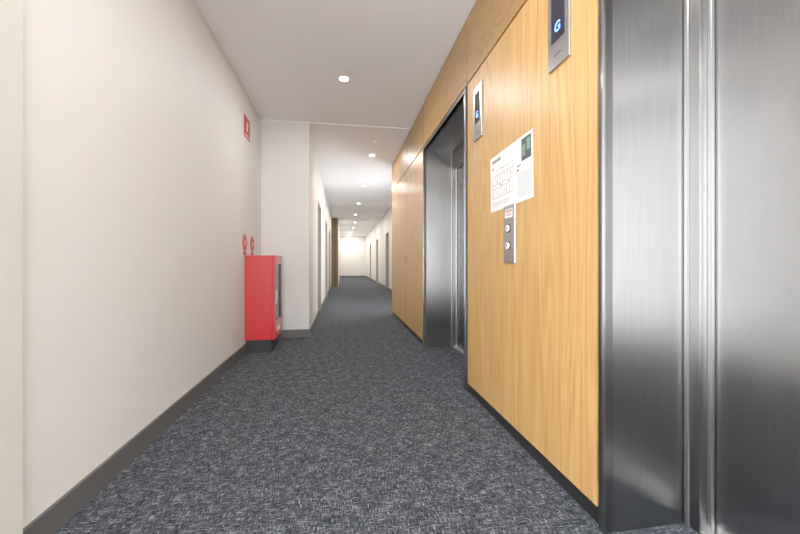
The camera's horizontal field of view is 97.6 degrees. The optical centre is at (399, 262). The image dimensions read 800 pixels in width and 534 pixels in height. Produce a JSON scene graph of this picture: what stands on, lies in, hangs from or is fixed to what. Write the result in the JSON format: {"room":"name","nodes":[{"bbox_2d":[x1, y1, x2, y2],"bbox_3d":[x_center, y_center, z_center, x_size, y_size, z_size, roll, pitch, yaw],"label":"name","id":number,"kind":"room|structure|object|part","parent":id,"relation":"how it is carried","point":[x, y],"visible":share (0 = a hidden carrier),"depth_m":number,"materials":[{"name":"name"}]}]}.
{"room":"elevator lobby","nodes":[
{"label":"elevator lobby","id":0,"kind":"room"},
{"bbox_2d":[0,0,260,533],"bbox_3d":[-1.038,-0.455,-0.740,0.230,2.910,10.880,0,0,-9],"label":"wall","id":1,"kind":"structure","parent":0,"point":[142,175],"depth_m":1.61,"materials":[{"name":"paint"}]},
{"bbox_2d":[23,343,246,533],"bbox_3d":[-1.547,0.948,2.892,0.014,0.105,3.549,0,0,-9],"label":"baseboard","id":2,"kind":"structure","parent":1,"relation":"attached to","point":[61,511],"depth_m":1.64,"materials":[{"name":"grey plastic"}]},
{"bbox_2d":[242,234,246,254],"bbox_3d":[-1.712,-0.205,3.862,0.005,0.230,0.190,0,0,-9],"label":"sign","id":3,"kind":"object","parent":1,"relation":"attached to","point":[244,240],"depth_m":3.84,"materials":[{"name":"red plastic"}]},
{"bbox_2d":[244,114,249,141],"bbox_3d":[-1.727,-1.520,3.951,0.005,0.240,0.240,0,0,-9],"label":"sign","id":4,"kind":"object","parent":1,"relation":"attached to","point":[246,121],"visible":1,"depth_m":3.93,"materials":[{"name":"red plastic"}]},
{"bbox_2d":[250,236,253,254],"bbox_3d":[-1.766,-0.205,4.188,0.005,0.230,0.190,0,0,-9],"label":"sign","id":5,"kind":"object","parent":1,"relation":"attached to","point":[252,239],"depth_m":4.18,"materials":[{"name":"red plastic"}]},
{"bbox_2d":[261,120,309,329],"bbox_3d":[-1.649,-0.450,4.749,0.820,2.900,0.150,0,0,-9],"label":"wall","id":6,"kind":"structure","parent":0,"point":[285,145],"depth_m":4.70,"materials":[{"name":"paint"}]},
{"bbox_2d":[278,329,309,337],"bbox_3d":[-1.523,0.948,4.687,0.620,0.105,0.014,0,0,-9],"label":"baseboard","id":7,"kind":"structure","parent":6,"relation":"attached to","point":[294,333],"depth_m":4.70,"materials":[{"name":"grey plastic"}]},
{"bbox_2d":[310,129,330,325],"bbox_3d":[-2.170,-0.450,9.792,0.200,2.900,9.970,0,0,-9],"label":"wall","id":8,"kind":"structure","parent":0,"point":[317,190],"depth_m":6.12,"materials":[{"name":"paint"}]},
{"bbox_2d":[318,201,320,311],"bbox_3d":[-1.660,-0.075,6.871,0.172,2.150,0.900,0,0,-9],"label":"frame","id":9,"kind":"object","parent":8,"relation":"attached to","point":[319,206],"visible":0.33,"depth_m":7.29,"materials":[{"name":"beige paint"}]},
{"bbox_2d":[309,284,331,335],"bbox_3d":[-2.052,0.948,9.736,0.014,0.105,10.120,0,0,-9],"label":"baseboard","id":10,"kind":"structure","parent":8,"relation":"attached to","point":[312,326],"depth_m":5.93,"materials":[{"name":"grey plastic"}]},
{"bbox_2d":[325,220,326,296],"bbox_3d":[-2.150,-0.075,9.831,0.172,2.150,0.900,0,0,-9],"label":"frame","id":11,"kind":"object","parent":8,"relation":"attached to","point":[325,220],"visible":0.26,"depth_m":9.40,"materials":[{"name":"beige paint"}]},
{"bbox_2d":[329,230,329,289],"bbox_3d":[-2.575,-0.075,12.396,0.172,2.150,0.900,0,0,-9],"label":"frame","id":12,"kind":"object","parent":8,"relation":"attached to","point":[329,230],"visible":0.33,"depth_m":12.81,"materials":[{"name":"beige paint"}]},
{"bbox_2d":[194,0,475,235],"bbox_3d":[-1.109,-1.980,9.446,3.900,0.160,31.400,0,0,-9],"label":"ceiling","id":13,"kind":"structure","parent":0,"point":[289,57],"depth_m":3.46,"materials":[{"name":"paint"}]},
{"bbox_3d":[-2.015,-1.980,14.911,3.900,0.160,20.320,0,0,-9],"label":"corridor ceiling panel","id":14,"kind":"part","parent":13,"relation":"part of","materials":[{"name":"paint"}]},
{"bbox_2d":[338,75,349,81],"bbox_3d":[-0.580,-1.906,3.624,0.124,0.008,0.124,0,0,-9],"label":"recessed light","id":15,"kind":"object","parent":13,"relation":"in","point":[342,78],"visible":1,"depth_m":3.61,"materials":[{"name":"white plastic"}]},
{"bbox_2d":[338,219,339,285],"bbox_3d":[-3.545,-0.450,19.863,0.200,2.900,9.650,0,0,-9],"label":"wall","id":16,"kind":"structure","parent":0,"point":[338,219],"depth_m":15.23,"materials":[{"name":"paint"}]},
{"bbox_2d":[340,236,365,275],"bbox_3d":[-3.315,-0.450,24.893,2.800,2.900,0.200,0,0,-9],"label":"wall","id":17,"kind":"structure","parent":0,"point":[353,253],"depth_m":24.80,"materials":[{"name":"paint"}]},
{"bbox_2d":[55,277,697,533],"bbox_3d":[-1.109,1.050,9.446,3.900,0.100,31.400,0,0,-9],"label":"floor","id":18,"kind":"structure","parent":0,"point":[354,425],"depth_m":1.80,"materials":[{"name":"carpet"}]},
{"bbox_2d":[245,255,281,352],"bbox_3d":[-1.580,0.458,4.107,0.341,1.085,0.460,0,0,-9],"label":"cabinet","id":19,"kind":"object","parent":18,"relation":"on","point":[263,273],"visible":1,"depth_m":3.89,"materials":[{"name":"red metal"}]},
{"bbox_3d":[-1.445,0.385,4.124,0.028,0.940,0.450,0,0,-9],"label":"door frame","id":20,"kind":"part","parent":19,"relation":"part of","materials":[{"name":"red metal"}]},
{"bbox_3d":[-1.449,0.335,4.124,0.012,0.640,0.310,0,0,-9],"label":"door glass","id":21,"kind":"part","parent":19,"relation":"part of","materials":[{"name":"black"}]},
{"bbox_2d":[331,218,337,286],"bbox_3d":[-2.830,-0.450,14.908,0.370,2.900,0.360,0,0,-9],"label":"timber post","id":22,"kind":"object","parent":18,"relation":"on","point":[334,221],"visible":0.75,"depth_m":14.75,"materials":[{"name":"brown wood"}]},
{"bbox_2d":[366,208,391,288],"bbox_3d":[-0.839,-0.450,15.950,0.200,2.900,18.255,0,0,-9],"label":"wall","id":23,"kind":"structure","parent":0,"point":[384,225],"depth_m":15.48,"materials":[{"name":"paint"}]},
{"bbox_2d":[370,244,370,278],"bbox_3d":[-1.695,-0.075,20.955,0.172,2.150,0.900,0,0,-9],"label":"frame","id":24,"kind":"object","parent":23,"relation":"attached to","point":[370,244],"visible":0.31,"depth_m":21.35,"materials":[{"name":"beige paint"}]},
{"bbox_2d":[376,239,377,282],"bbox_3d":[-1.024,-0.075,16.910,0.172,2.150,0.900,0,0,-9],"label":"frame","id":25,"kind":"object","parent":23,"relation":"attached to","point":[377,239],"visible":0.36,"depth_m":17.30,"materials":[{"name":"beige paint"}]},
{"bbox_2d":[366,276,391,291],"bbox_3d":[-0.945,0.948,15.932,0.014,0.105,18.255,0,0,-9],"label":"baseboard","id":26,"kind":"structure","parent":23,"relation":"attached to","point":[380,284],"depth_m":15.35,"materials":[{"name":"grey plastic"}]},
{"bbox_2d":[386,231,388,290],"bbox_3d":[-0.403,-0.075,13.161,0.172,2.150,0.900,0,0,-9],"label":"frame","id":27,"kind":"object","parent":23,"relation":"attached to","point":[387,233],"visible":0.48,"depth_m":13.56,"materials":[{"name":"beige paint"}]},
{"bbox_2d":[392,0,526,190],"bbox_3d":[1.340,-0.455,0.600,0.920,2.910,12.745,0,0,-9],"label":"wall","id":28,"kind":"structure","parent":0,"point":[487,21],"depth_m":2.92,"materials":[{"name":"brown wood"}]},
{"bbox_2d":[392,172,406,323],"bbox_3d":[-0.015,-0.225,6.051,0.030,2.309,1.532,0,0,-9],"label":"door","id":29,"kind":"structure","parent":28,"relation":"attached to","point":[399,194],"depth_m":5.92,"materials":[{"name":"brown wood"}]},
{"bbox_3d":[-0.015,-0.225,6.051,0.030,2.309,1.532,0,0,-9],"label":"door","id":30,"kind":"part","parent":29,"relation":"part of","materials":[{"name":"brown wood"}]},
{"bbox_3d":[-0.015,-1.645,6.051,0.030,0.501,1.532,0,0,-9],"label":"head panel","id":31,"kind":"part","parent":28,"relation":"part of","materials":[{"name":"brown wood"}]},
{"bbox_2d":[407,149,422,339],"bbox_3d":[0.203,-0.225,4.741,0.030,2.309,1.099,0,0,-9],"label":"door","id":32,"kind":"structure","parent":28,"relation":"in","point":[415,171],"depth_m":4.63,"materials":[{"name":"brown wood"}]},
{"bbox_3d":[0.203,-1.645,4.741,0.030,0.501,1.099,0,0,-9],"label":"head panel","id":33,"kind":"part","parent":28,"relation":"part of","materials":[{"name":"brown wood"}]},
{"bbox_2d":[423,86,467,390],"bbox_3d":[0.631,-0.189,3.493,0.493,2.378,1.467,0,0,-9],"label":"elevator","id":34,"kind":"object","parent":28,"relation":"attached to","point":[445,154],"visible":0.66,"depth_m":4.16,"materials":[{"name":"metal"}]},
{"bbox_3d":[0.795,0.995,3.520,0.120,0.011,1.415,0,0,-9],"label":"sill","id":35,"kind":"part","parent":34,"relation":"part of","materials":[{"name":"metal"}]},
{"bbox_3d":[0.745,-0.071,3.851,0.030,2.118,0.666,0,0,-9],"label":"door","id":36,"kind":"part","parent":34,"relation":"part of","materials":[{"name":"metal"}]},
{"bbox_3d":[0.415,-1.651,3.462,0.030,0.511,1.468,0,0,-9],"label":"head panel","id":37,"kind":"part","parent":28,"relation":"part of","materials":[{"name":"brown wood"}]},
{"bbox_2d":[392,311,597,522],"bbox_3d":[0.497,0.967,2.989,0.022,0.066,7.735,0,0,-9],"label":"baseboard","id":38,"kind":"structure","parent":28,"relation":"attached to","point":[561,479],"depth_m":1.75,"materials":[{"name":"black laminate"}]},
{"bbox_3d":[0.652,-1.651,2.031,0.030,0.511,1.406,0,0,-9],"label":"head panel","id":39,"kind":"part","parent":28,"relation":"part of","materials":[{"name":"brown wood"}]},
{"bbox_2d":[468,0,597,505],"bbox_3d":[0.652,-0.225,2.026,0.030,2.309,1.396,0,0,-9],"label":"panel","id":40,"kind":"object","parent":28,"relation":"attached to","point":[533,320],"visible":0.81,"depth_m":1.68,"materials":[{"name":"brown wood"}]},
{"bbox_2d":[474,80,482,141],"bbox_3d":[0.553,-1.072,2.487,0.015,0.380,0.148,0,0,-9],"label":"indicator","id":41,"kind":"object","parent":40,"relation":"attached to","point":[478,91],"visible":1,"depth_m":2.46,"materials":[{"name":"metal"}]},
{"bbox_2d":[504,203,515,262],"bbox_3d":[0.626,-0.168,2.021,0.023,0.335,0.135,0,0,-9],"label":"panel","id":42,"kind":"object","parent":40,"relation":"attached to","point":[510,210],"visible":1,"depth_m":2.00,"materials":[{"name":"metal"}]},
{"bbox_2d":[490,128,533,212],"bbox_3d":[0.634,-0.505,2.032,0.002,0.361,0.522,0,0,-9],"label":"poster","id":43,"kind":"object","parent":40,"relation":"attached to","point":[511,170],"visible":1,"depth_m":1.98,"materials":[{"name":"white paper"}]},
{"bbox_2d":[521,133,530,161],"bbox_3d":[0.665,-0.609,1.844,0.001,0.122,0.102,0,0,-9],"label":"photo","id":44,"kind":"object","parent":43,"relation":"attached to","point":[526,138],"depth_m":1.84,"materials":[{"name":"green paper"}]},
{"bbox_2d":[548,0,570,73],"bbox_3d":[0.707,-1.072,1.559,0.015,0.380,0.155,0,0,-9],"label":"indicator","id":45,"kind":"object","parent":40,"relation":"attached to","point":[559,11],"visible":1,"depth_m":1.55,"materials":[{"name":"metal"}]},
{"bbox_2d":[598,0,799,533],"bbox_3d":[1.106,-0.189,0.624,0.493,2.378,1.482,0,0,-9],"label":"elevator","id":46,"kind":"object","parent":28,"relation":"attached to","point":[699,100],"visible":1,"depth_m":1.29,"materials":[{"name":"metal"}]},
{"bbox_3d":[0.886,-0.189,0.588,0.040,2.378,1.482,0,0,-9],"label":"portal trim","id":47,"kind":"part","parent":46,"relation":"part of","materials":[{"name":"metal"}]},
{"bbox_3d":[1.271,0.995,0.651,0.120,0.011,1.430,0,0,-9],"label":"sill","id":48,"kind":"part","parent":46,"relation":"part of","materials":[{"name":"metal"}]},
{"bbox_3d":[1.220,-0.071,0.986,0.030,2.118,0.673,0,0,-9],"label":"door","id":49,"kind":"part","parent":46,"relation":"part of","materials":[{"name":"metal"}]}
]}

